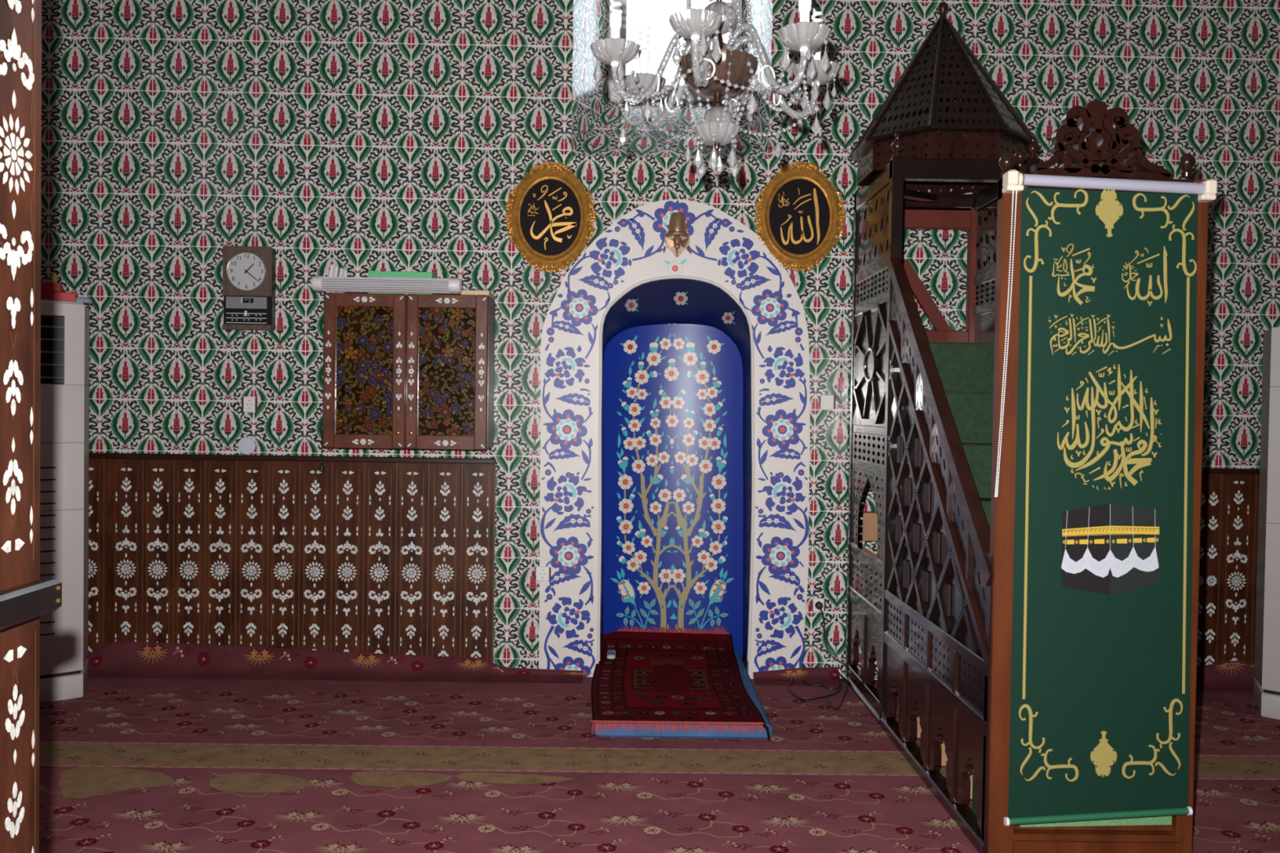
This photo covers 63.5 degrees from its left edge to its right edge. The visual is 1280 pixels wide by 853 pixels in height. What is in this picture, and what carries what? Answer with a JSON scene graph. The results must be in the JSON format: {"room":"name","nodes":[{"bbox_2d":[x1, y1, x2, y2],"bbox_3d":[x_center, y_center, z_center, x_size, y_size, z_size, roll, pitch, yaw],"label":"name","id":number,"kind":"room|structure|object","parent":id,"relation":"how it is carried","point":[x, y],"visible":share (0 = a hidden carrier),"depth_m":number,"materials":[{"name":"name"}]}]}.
{"room":"mosque","nodes":[
{"label":"mosque","id":0,"kind":"room"},
{"bbox_2d":[40,0,1279,679],"bbox_3d":[0.156,-0.578,5.239,6.500,3.620,0.353,1,1,-1],"label":"wall","id":1,"kind":"structure","parent":0,"point":[359,137],"depth_m":5.05,"materials":[{"name":"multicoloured tile"}]},
{"bbox_2d":[237,436,255,454],"bbox_3d":[-1.923,0.094,5.053,0.086,0.086,0.010,1,1,-1],"label":"disc","id":2,"kind":"object","parent":1,"relation":"attached to","point":[246,446],"visible":1,"depth_m":5.05,"materials":[{"name":"grey plastic"}]},
{"bbox_2d":[222,245,275,330],"bbox_3d":[-1.893,-0.667,5.003,0.234,0.402,0.080,1,1,-1],"label":"wall clock","id":3,"kind":"object","parent":1,"relation":"attached to","point":[249,273],"visible":1,"depth_m":4.97,"materials":[{"name":"black wood"}]},
{"bbox_2d":[241,396,257,413],"bbox_3d":[-1.907,-0.107,5.048,0.073,0.079,0.014,1,1,-1],"label":"wall socket","id":4,"kind":"object","parent":1,"relation":"attached to","point":[249,404],"visible":1,"depth_m":5.04,"materials":[{"name":"white plastic"}]},
{"bbox_2d":[88,452,496,662],"bbox_3d":[-1.906,0.667,5.047,2.387,1.057,0.045,1,1,-1],"label":"wainscot","id":5,"kind":"structure","parent":1,"relation":"attached to","point":[364,554],"depth_m":5.04,"materials":[{"name":"brown wood"}]},
{"bbox_2d":[322,292,495,450],"bbox_3d":[-1.092,-0.258,4.922,0.765,0.722,0.275,1,1,-1],"label":"upper cabinet","id":6,"kind":"object","parent":1,"relation":"attached to","point":[401,371],"visible":1,"depth_m":4.82,"materials":[{"name":"brown wood"}]},
{"bbox_2d":[319,426,324,471],"bbox_3d":[-1.512,0.106,4.912,0.022,0.212,0.022,1,1,-1],"label":"cord","id":7,"kind":"object","parent":6,"relation":"hanging from","point":[321,467],"visible":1,"depth_m":4.91,"materials":[{"name":"black plastic"}]},
{"bbox_2d":[326,263,347,293],"bbox_3d":[-1.433,-0.694,4.884,0.031,0.138,0.106,2,1,32],"label":"bundle","id":8,"kind":"object","parent":6,"relation":"on","point":[335,271],"visible":0.36,"depth_m":4.87,"materials":[{"name":"white paper"}]},
{"bbox_2d":[368,270,381,293],"bbox_3d":[-1.247,-0.677,4.920,0.062,0.111,0.142,1,1,-1],"label":"booklet","id":9,"kind":"object","parent":6,"relation":"on","point":[371,273],"visible":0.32,"depth_m":4.85,"materials":[{"name":"green paper"}]},
{"bbox_2d":[311,275,462,293],"bbox_3d":[-1.165,-0.655,4.760,0.684,0.072,0.078,1,1,-1],"label":"lamp","id":10,"kind":"object","parent":6,"relation":"attached to","point":[318,283],"visible":1,"depth_m":4.73,"materials":[{"name":"white plastic"}]},
{"bbox_2d":[381,271,437,294],"bbox_3d":[-1.098,-0.674,4.921,0.240,0.109,0.142,1,1,-1],"label":"booklet","id":11,"kind":"object","parent":6,"relation":"on","point":[384,273],"visible":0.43,"depth_m":4.85,"materials":[{"name":"green paper"}]},
{"bbox_2d":[460,289,495,300],"bbox_3d":[-0.770,-0.626,4.925,0.133,0.023,0.220,1,1,-1],"label":"board","id":12,"kind":"object","parent":6,"relation":"on","point":[488,293],"visible":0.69,"depth_m":4.82,"materials":[{"name":"beige wood"}]},
{"bbox_2d":[504,160,596,272],"bbox_3d":[-0.435,-1.019,5.028,0.448,0.539,0.043,1,1,-1],"label":"frame","id":13,"kind":"object","parent":1,"relation":"attached to","point":[550,217],"visible":1,"depth_m":5.03,"materials":[{"name":"paint"}]},
{"bbox_2d":[538,199,809,679],"bbox_3d":[0.169,0.140,5.290,1.329,2.504,0.480,1,1,-1],"label":"mihrab","id":14,"kind":"object","parent":1,"relation":"attached to","point":[675,391],"visible":0.98,"depth_m":5.08,"materials":[{"name":"tile"}]},
{"bbox_2d":[534,566,551,581],"bbox_3d":[-0.476,0.720,5.056,0.080,0.072,0.014,1,1,-1],"label":"wall socket","id":15,"kind":"object","parent":14,"relation":"attached to","point":[543,573],"visible":1,"depth_m":5.05,"materials":[{"name":"white plastic"}]},
{"bbox_2d":[662,212,691,257],"bbox_3d":[0.182,-0.926,4.996,0.138,0.211,0.086,1,1,-1],"label":"ornament","id":16,"kind":"object","parent":14,"relation":"attached to","point":[677,239],"visible":1,"depth_m":5.00,"materials":[{"name":"gold metal"}]},
{"bbox_2d":[608,0,742,102],"bbox_3d":[0.182,-2.044,5.380,0.688,0.713,0.072,1,1,-1],"label":"window","id":17,"kind":"structure","parent":1,"relation":"in","point":[692,95],"depth_m":5.35,"materials":[{"name":"white glass"}]},
{"bbox_2d":[754,160,846,271],"bbox_3d":[0.781,-1.025,5.039,0.450,0.535,0.043,1,1,-1],"label":"frame","id":18,"kind":"object","parent":1,"relation":"attached to","point":[800,216],"visible":1,"depth_m":5.04,"materials":[{"name":"paint"}]},
{"bbox_2d":[811,598,826,611],"bbox_3d":[0.880,0.880,5.095,0.070,0.066,0.014,1,1,-1],"label":"wall socket","id":19,"kind":"object","parent":1,"relation":"attached to","point":[823,601],"visible":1,"depth_m":5.09,"materials":[{"name":"white plastic"}]},
{"bbox_2d":[818,395,835,409],"bbox_3d":[0.919,-0.118,5.072,0.080,0.072,0.018,1,1,-1],"label":"light switch","id":20,"kind":"object","parent":1,"relation":"attached to","point":[825,402],"visible":1,"depth_m":5.07,"materials":[{"name":"white plastic"}]},
{"bbox_2d":[1196,467,1259,666],"bbox_3d":[2.957,0.737,5.096,0.812,1.059,0.045,1,1,-1],"label":"wainscot","id":21,"kind":"structure","parent":1,"relation":"attached to","point":[1228,563],"depth_m":5.09,"materials":[{"name":"brown wood"}]},
{"bbox_3d":[0.216,-2.371,1.899,6.740,0.100,6.980,1,1,-1],"label":"ceiling","id":22,"kind":"structure","parent":0,"visible":0},
{"bbox_2d":[590,0,840,178],"bbox_3d":[0.222,-1.514,2.822,0.696,1.650,0.690,1,1,-1],"label":"chandelier","id":23,"kind":"object","parent":22,"relation":"hanging from","point":[724,73],"visible":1,"depth_m":2.77,"materials":[{"name":"clear glass"}]},
{"bbox_2d":[608,11,622,66],"bbox_3d":[-0.066,-1.028,2.759,0.035,0.153,0.035,1,1,-1],"label":"bulb","id":24,"kind":"object","parent":23,"relation":"attached to","point":[615,17],"depth_m":2.75,"materials":[{"name":"white glass"}]},
{"bbox_2d":[638,48,649,94],"bbox_3d":[0.011,-1.032,3.039,0.035,0.153,0.035,1,1,-1],"label":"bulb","id":25,"kind":"object","parent":23,"relation":"attached to","point":[644,53],"depth_m":3.03,"materials":[{"name":"white glass"}]},
{"bbox_2d":[690,0,701,39],"bbox_3d":[0.138,-1.021,2.553,0.035,0.153,0.035,1,1,-1],"label":"bulb","id":26,"kind":"object","parent":23,"relation":"attached to","point":[695,34],"depth_m":2.54,"materials":[{"name":"white glass"}]},
{"bbox_2d":[798,0,812,52],"bbox_3d":[0.418,-1.018,2.626,0.035,0.153,0.035,1,1,-1],"label":"bulb","id":27,"kind":"object","parent":23,"relation":"attached to","point":[804,6],"depth_m":2.61,"materials":[{"name":"white glass"}]},
{"bbox_2d":[811,44,822,86],"bbox_3d":[0.495,-1.023,2.905,0.035,0.153,0.035,1,1,-1],"label":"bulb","id":28,"kind":"object","parent":23,"relation":"attached to","point":[816,54],"depth_m":2.89,"materials":[{"name":"white glass"}]},
{"bbox_3d":[0.159,1.362,2.103,6.700,0.108,7.200,1,1,-1],"label":"floor","id":29,"kind":"structure","parent":0,"visible":0},
{"bbox_2d":[39,641,1279,852],"bbox_3d":[0.164,1.232,1.854,6.490,0.162,6.486,1,1,-1],"label":"carpet","id":30,"kind":"object","parent":29,"relation":"on","point":[166,748],"visible":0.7,"depth_m":3.78,"materials":[{"name":"red carpet"}]},
{"bbox_2d":[0,0,62,852],"bbox_3d":[-0.854,0.121,1.081,0.078,2.340,0.787,1,1,-1],"label":"door leaf","id":31,"kind":"structure","parent":30,"relation":"on","point":[24,597],"depth_m":1.41,"materials":[{"name":"brown wood"}]},
{"bbox_2d":[39,299,89,703],"bbox_3d":[-2.768,0.324,4.592,0.541,1.756,0.364,0,1,-25],"label":"air conditioner","id":32,"kind":"object","parent":30,"relation":"on","point":[64,325],"visible":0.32,"depth_m":4.55,"materials":[{"name":"white plastic"}]},
{"bbox_2d":[40,315,64,383],"bbox_3d":[-2.746,-0.343,4.553,0.440,0.300,0.100,0,1,-25],"label":"air vent","id":33,"kind":"object","parent":32,"relation":"attached to","point":[52,333],"depth_m":4.57,"materials":[{"name":"black"}]},
{"bbox_2d":[40,290,78,302],"bbox_3d":[-2.668,-0.573,4.560,0.325,0.042,0.140,0,1,-25],"label":"box","id":34,"kind":"object","parent":32,"relation":"on","point":[47,295],"visible":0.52,"depth_m":4.54,"materials":[{"name":"red cardboard"}]},
{"bbox_2d":[40,281,62,292],"bbox_3d":[-2.695,-0.615,4.547,0.265,0.040,0.120,0,1,-25],"label":"box","id":35,"kind":"object","parent":34,"relation":"on","point":[45,286],"visible":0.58,"depth_m":4.53,"materials":[{"name":"red cardboard"}]},
{"bbox_2d":[50,272,57,282],"bbox_3d":[-2.597,-0.658,4.580,0.026,0.046,0.026,1,1,-1],"label":"bottle","id":36,"kind":"object","parent":35,"relation":"on","point":[53,277],"visible":0.93,"depth_m":4.57,"materials":[{"name":"yellow plastic"}]},
{"bbox_2d":[40,299,89,385],"bbox_3d":[-2.758,-0.371,4.580,0.540,0.364,0.360,0,1,-25],"label":"panel","id":37,"kind":"object","parent":32,"relation":"attached to","point":[64,325],"depth_m":4.55,"materials":[{"name":"white plastic"}]},
{"bbox_2d":[75,297,92,303],"bbox_3d":[-2.488,-0.564,4.611,0.078,0.027,0.074,0,1,-25],"label":"plastic film","id":38,"kind":"object","parent":32,"relation":"on","point":[83,300],"visible":0.93,"depth_m":4.59,"materials":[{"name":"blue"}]},
{"bbox_2d":[594,652,772,739],"bbox_3d":[0.168,1.213,4.772,0.717,0.057,1.259,1,1,-1],"label":"pad","id":39,"kind":"object","parent":30,"relation":"on","point":[747,682],"visible":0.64,"depth_m":4.14,"materials":[{"name":"blue fabric"}]},
{"bbox_2d":[590,624,770,741],"bbox_3d":[0.147,1.149,4.817,0.737,0.178,1.394,1,1,-1],"label":"rug","id":40,"kind":"object","parent":39,"relation":"on","point":[671,678],"visible":0.98,"depth_m":4.72,"materials":[{"name":"red fabric"}]},
{"bbox_2d":[606,649,615,659],"bbox_3d":[-0.144,1.143,5.185,0.042,0.022,0.130,1,1,-1],"label":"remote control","id":41,"kind":"object","parent":40,"relation":"on","point":[611,653],"visible":1,"depth_m":5.15,"materials":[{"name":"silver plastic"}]},
{"bbox_2d":[777,601,847,710],"bbox_3d":[0.829,1.056,4.921,0.519,0.383,0.717,1,1,-1],"label":"power cable","id":42,"kind":"object","parent":30,"relation":"on","point":[818,605],"visible":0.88,"depth_m":4.95,"materials":[{"name":"black plastic"}]},
{"bbox_2d":[844,1,1208,852],"bbox_3d":[1.348,-0.315,4.053,0.764,3.178,2.061,1,1,-1],"label":"pulpit","id":43,"kind":"object","parent":30,"relation":"on","point":[932,606],"visible":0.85,"depth_m":3.97,"materials":[{"name":"brown wood"}]},
{"bbox_2d":[994,169,1217,826],"bbox_3d":[1.337,0.220,3.009,0.621,1.908,0.059,1,1,-1],"label":"banner","id":44,"kind":"object","parent":43,"relation":"attached to","point":[1101,641],"visible":1,"depth_m":3.01,"materials":[{"name":"green fabric"}]},
{"bbox_2d":[1253,327,1279,719],"bbox_3d":[3.045,0.428,4.570,0.501,1.721,0.362,1,1,25],"label":"air conditioner","id":45,"kind":"object","parent":30,"relation":"on","point":[1267,644],"visible":1,"depth_m":4.55,"materials":[{"name":"white plastic"}]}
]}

